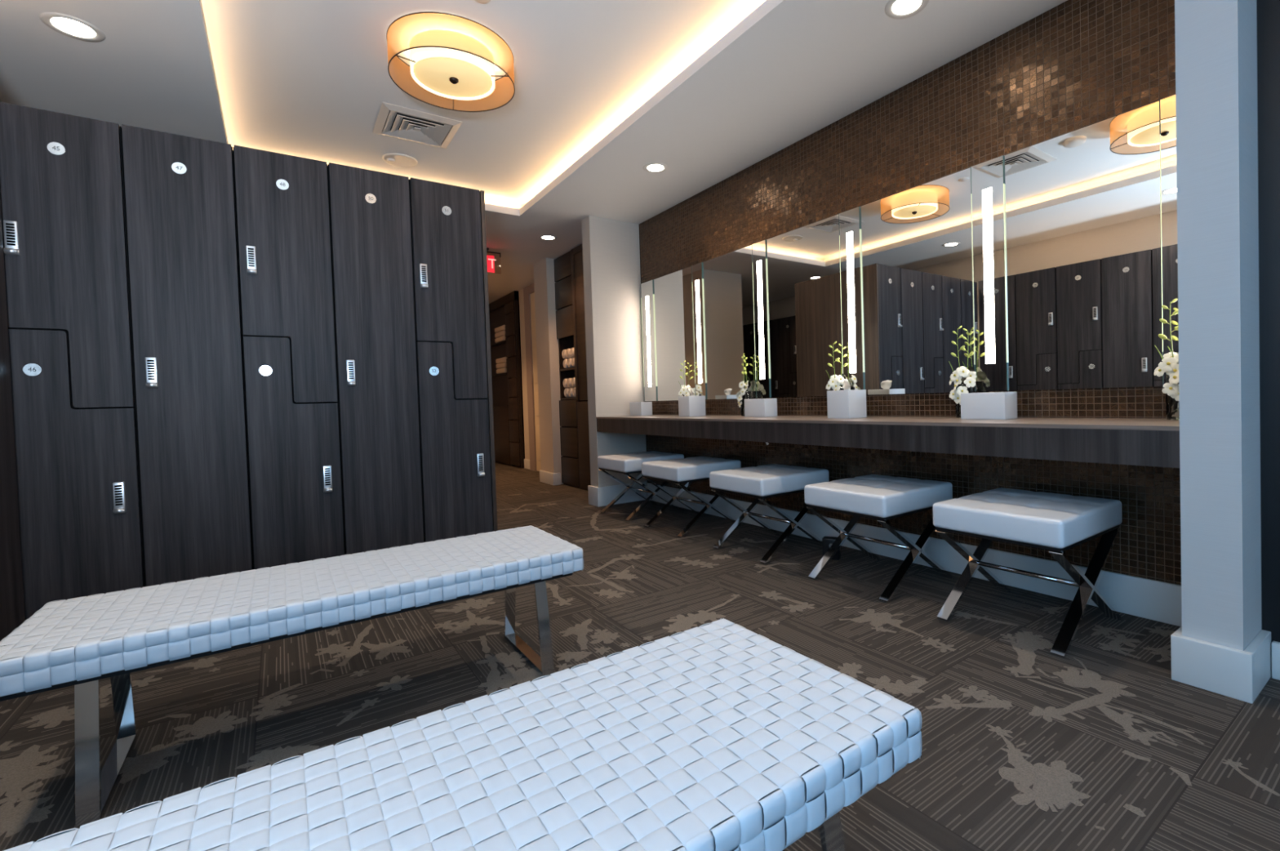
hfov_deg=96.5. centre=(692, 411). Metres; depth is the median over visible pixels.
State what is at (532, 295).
door
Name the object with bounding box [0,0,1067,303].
ceiling
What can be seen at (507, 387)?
tall cabinet
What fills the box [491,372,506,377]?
shelf
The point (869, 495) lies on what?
cushion
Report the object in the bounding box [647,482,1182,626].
baseboard
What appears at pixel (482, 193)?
end panel
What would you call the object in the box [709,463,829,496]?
cushion
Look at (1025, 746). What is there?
floor
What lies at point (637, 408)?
box
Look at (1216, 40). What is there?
wall column
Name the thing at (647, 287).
wall light
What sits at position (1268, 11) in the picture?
wall
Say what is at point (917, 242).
wall mirror
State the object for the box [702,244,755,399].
wall mirror
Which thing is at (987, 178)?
mirror
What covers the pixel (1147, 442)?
countertop
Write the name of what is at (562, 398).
shelf
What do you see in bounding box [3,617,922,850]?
bench
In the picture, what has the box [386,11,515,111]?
ceiling lamp
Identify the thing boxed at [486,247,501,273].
exit sign
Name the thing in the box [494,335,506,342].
folded towel
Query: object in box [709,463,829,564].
stool
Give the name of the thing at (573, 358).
rolled towel
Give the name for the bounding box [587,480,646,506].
baseboard
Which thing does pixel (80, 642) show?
bench
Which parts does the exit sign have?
lit panel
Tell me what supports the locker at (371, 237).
on the floor
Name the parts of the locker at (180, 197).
number plate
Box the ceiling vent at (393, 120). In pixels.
[372,102,462,148]
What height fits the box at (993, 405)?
0.116 m
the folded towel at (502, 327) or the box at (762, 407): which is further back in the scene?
the folded towel at (502, 327)
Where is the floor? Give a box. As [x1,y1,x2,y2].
[0,461,1279,850]
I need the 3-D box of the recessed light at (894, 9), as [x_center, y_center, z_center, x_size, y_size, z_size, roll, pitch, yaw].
[0.882,-1.671,2.341,0.172,0.004,0.172,-3,2,-36]
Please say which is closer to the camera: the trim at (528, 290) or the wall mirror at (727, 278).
the wall mirror at (727, 278)
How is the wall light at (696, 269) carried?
attached to the wall at (1077, 64)
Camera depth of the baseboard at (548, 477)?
6.37 m
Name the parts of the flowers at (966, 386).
stem, stem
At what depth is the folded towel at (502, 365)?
8.49 m
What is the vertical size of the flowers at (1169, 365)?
0.435 m
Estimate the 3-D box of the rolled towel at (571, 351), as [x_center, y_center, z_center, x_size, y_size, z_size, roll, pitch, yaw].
[-1.175,-0.632,6.059,0.223,0.100,0.102,-3,2,-36]
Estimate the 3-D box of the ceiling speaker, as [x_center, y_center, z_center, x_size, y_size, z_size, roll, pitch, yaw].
[-2.030,-1.744,3.961,0.216,0.020,0.216,-3,2,-36]
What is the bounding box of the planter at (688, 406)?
[678,389,706,416]
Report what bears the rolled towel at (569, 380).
on the rolled towel at (570, 390)
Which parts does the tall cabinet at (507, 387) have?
door, drawer, drawer, drawer, drawer, drawer, drawer, drawer, drawer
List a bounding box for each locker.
[0,102,146,620]
[0,201,24,645]
[121,124,253,586]
[233,145,345,568]
[327,162,423,554]
[408,177,493,542]
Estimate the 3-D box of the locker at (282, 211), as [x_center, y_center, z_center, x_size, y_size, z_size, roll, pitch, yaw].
[-2.109,-0.139,2.996,0.349,2.070,1.006,-3,2,-36]
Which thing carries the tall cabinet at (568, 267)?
on the floor
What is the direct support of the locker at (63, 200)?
on the floor
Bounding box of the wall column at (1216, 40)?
[1174,0,1262,650]
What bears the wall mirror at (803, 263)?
attached to the wall at (1077, 64)
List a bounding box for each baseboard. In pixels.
[524,458,560,484]
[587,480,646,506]
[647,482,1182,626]
[1170,626,1271,702]
[1271,640,1279,679]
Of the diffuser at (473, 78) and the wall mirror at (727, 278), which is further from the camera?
the wall mirror at (727, 278)
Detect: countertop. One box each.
[595,414,1179,467]
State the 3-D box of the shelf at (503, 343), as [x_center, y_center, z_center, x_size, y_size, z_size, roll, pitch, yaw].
[-3.090,-1.038,8.855,0.065,0.020,1.330,-3,2,-36]
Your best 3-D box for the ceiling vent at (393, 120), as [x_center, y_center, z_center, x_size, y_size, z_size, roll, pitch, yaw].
[-1.692,-1.745,3.502,0.430,0.019,0.430,-3,2,-36]
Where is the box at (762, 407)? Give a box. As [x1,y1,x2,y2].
[744,398,777,417]
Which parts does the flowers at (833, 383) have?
stem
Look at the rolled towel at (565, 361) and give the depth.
6.15 m
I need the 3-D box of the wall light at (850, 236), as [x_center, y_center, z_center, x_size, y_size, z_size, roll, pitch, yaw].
[0.917,-0.625,3.264,0.022,1.055,0.146,-3,2,-36]
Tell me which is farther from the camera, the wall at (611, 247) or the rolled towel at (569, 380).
the rolled towel at (569, 380)
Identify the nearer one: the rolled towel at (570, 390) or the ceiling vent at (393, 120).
the ceiling vent at (393, 120)
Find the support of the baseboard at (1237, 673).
attached to the wall column at (1216, 40)
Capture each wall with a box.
[518,257,563,484]
[581,215,647,497]
[638,0,1181,585]
[1256,0,1279,649]
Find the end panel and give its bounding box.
[480,190,497,531]
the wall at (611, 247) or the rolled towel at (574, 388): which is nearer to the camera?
the wall at (611, 247)
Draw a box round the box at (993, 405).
[960,391,1017,419]
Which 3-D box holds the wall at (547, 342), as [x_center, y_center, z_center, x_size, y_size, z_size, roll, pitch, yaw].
[-2.065,-0.451,7.363,0.480,2.491,5.150,-3,2,-36]
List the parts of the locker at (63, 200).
number plate, number plate, door, door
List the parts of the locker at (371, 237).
number plate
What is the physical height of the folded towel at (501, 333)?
0.074 m
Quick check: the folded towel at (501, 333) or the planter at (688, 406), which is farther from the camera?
the folded towel at (501, 333)
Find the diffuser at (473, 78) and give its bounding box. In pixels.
[413,57,492,97]
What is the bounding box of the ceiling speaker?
[382,152,417,167]
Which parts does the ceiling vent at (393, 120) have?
plate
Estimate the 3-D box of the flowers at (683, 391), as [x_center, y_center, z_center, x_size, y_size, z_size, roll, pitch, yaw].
[-0.037,-0.192,4.512,0.119,0.435,0.102,-3,2,-43]
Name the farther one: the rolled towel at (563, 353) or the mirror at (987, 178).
the rolled towel at (563, 353)
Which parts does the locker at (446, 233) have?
number plate, number plate, door, door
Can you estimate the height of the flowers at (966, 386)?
0.435 m
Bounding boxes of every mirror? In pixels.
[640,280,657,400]
[653,266,695,400]
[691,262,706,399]
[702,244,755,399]
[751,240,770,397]
[766,214,842,397]
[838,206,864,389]
[860,167,974,394]
[970,155,1008,391]
[1004,101,1162,390]
[1159,94,1178,386]
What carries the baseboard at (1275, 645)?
attached to the wall at (1268, 11)
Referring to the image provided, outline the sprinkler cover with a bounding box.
[474,0,490,4]
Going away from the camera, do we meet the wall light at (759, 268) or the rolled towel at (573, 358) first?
the wall light at (759, 268)
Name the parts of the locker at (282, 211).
number plate, number plate, door, door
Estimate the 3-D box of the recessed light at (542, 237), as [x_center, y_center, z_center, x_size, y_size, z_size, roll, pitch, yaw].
[-1.382,-1.673,5.468,0.172,0.004,0.172,-3,2,-36]
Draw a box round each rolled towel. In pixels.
[561,349,568,359]
[563,359,569,368]
[563,378,569,387]
[564,387,574,397]
[565,348,573,358]
[567,358,573,367]
[567,377,575,387]
[568,387,573,396]
[569,347,574,357]
[571,357,574,367]
[571,377,575,386]
[572,387,575,396]
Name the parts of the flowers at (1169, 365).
stem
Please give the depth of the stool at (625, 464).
4.45 m
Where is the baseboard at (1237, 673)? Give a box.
[1170,626,1271,702]
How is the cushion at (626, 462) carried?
on the stool at (625, 464)
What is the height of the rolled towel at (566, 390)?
0.100 m
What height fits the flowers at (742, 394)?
0.435 m
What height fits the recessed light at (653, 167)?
0.004 m
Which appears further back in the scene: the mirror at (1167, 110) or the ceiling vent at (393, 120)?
the ceiling vent at (393, 120)
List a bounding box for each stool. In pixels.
[597,450,684,520]
[641,456,741,537]
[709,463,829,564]
[804,474,952,602]
[932,487,1122,657]
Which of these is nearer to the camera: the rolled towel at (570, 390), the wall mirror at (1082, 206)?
the wall mirror at (1082, 206)
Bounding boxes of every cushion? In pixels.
[597,450,684,472]
[641,456,741,481]
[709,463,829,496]
[804,474,952,517]
[932,487,1122,548]
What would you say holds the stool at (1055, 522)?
on the floor
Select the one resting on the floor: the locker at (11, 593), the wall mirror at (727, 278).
the locker at (11, 593)
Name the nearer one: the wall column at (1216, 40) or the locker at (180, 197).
the wall column at (1216, 40)
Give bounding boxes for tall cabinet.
[488,290,524,467]
[553,244,591,489]
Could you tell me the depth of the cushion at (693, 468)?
3.85 m
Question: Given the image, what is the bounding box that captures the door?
[529,292,541,471]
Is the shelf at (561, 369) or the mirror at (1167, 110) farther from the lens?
the shelf at (561, 369)
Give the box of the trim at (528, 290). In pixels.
[523,283,537,471]
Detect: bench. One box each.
[0,524,583,826]
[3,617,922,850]
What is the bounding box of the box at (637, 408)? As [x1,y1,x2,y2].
[629,401,652,415]
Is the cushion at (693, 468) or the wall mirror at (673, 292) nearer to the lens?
the cushion at (693, 468)
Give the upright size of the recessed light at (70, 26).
0.004 m
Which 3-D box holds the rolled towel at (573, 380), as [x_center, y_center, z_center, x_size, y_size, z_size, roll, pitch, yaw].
[-1.166,-0.317,6.067,0.223,0.100,0.102,-3,2,-36]
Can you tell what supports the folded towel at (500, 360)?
on the folded towel at (502, 365)
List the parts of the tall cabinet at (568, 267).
panel, panel, panel, drawer, drawer, drawer, door, door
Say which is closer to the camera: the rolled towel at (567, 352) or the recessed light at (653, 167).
the recessed light at (653, 167)
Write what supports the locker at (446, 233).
on the floor
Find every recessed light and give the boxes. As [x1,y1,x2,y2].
[39,12,106,42]
[538,235,557,239]
[643,162,667,173]
[884,0,928,18]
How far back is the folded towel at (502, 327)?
8.47 m
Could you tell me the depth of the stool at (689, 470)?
3.88 m
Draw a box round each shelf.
[490,340,506,346]
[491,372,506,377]
[559,367,574,371]
[560,397,575,399]
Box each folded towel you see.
[494,324,505,333]
[494,329,505,337]
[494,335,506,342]
[495,356,506,363]
[496,362,506,368]
[496,367,506,373]
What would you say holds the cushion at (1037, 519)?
on the stool at (1055, 522)
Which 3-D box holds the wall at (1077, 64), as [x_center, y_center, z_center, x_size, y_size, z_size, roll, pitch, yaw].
[0.735,-0.453,3.649,0.120,2.491,4.150,-3,2,-36]
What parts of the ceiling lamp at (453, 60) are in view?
lamp shade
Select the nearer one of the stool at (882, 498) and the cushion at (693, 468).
the stool at (882, 498)
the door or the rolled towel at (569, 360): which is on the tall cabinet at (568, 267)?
the rolled towel at (569, 360)

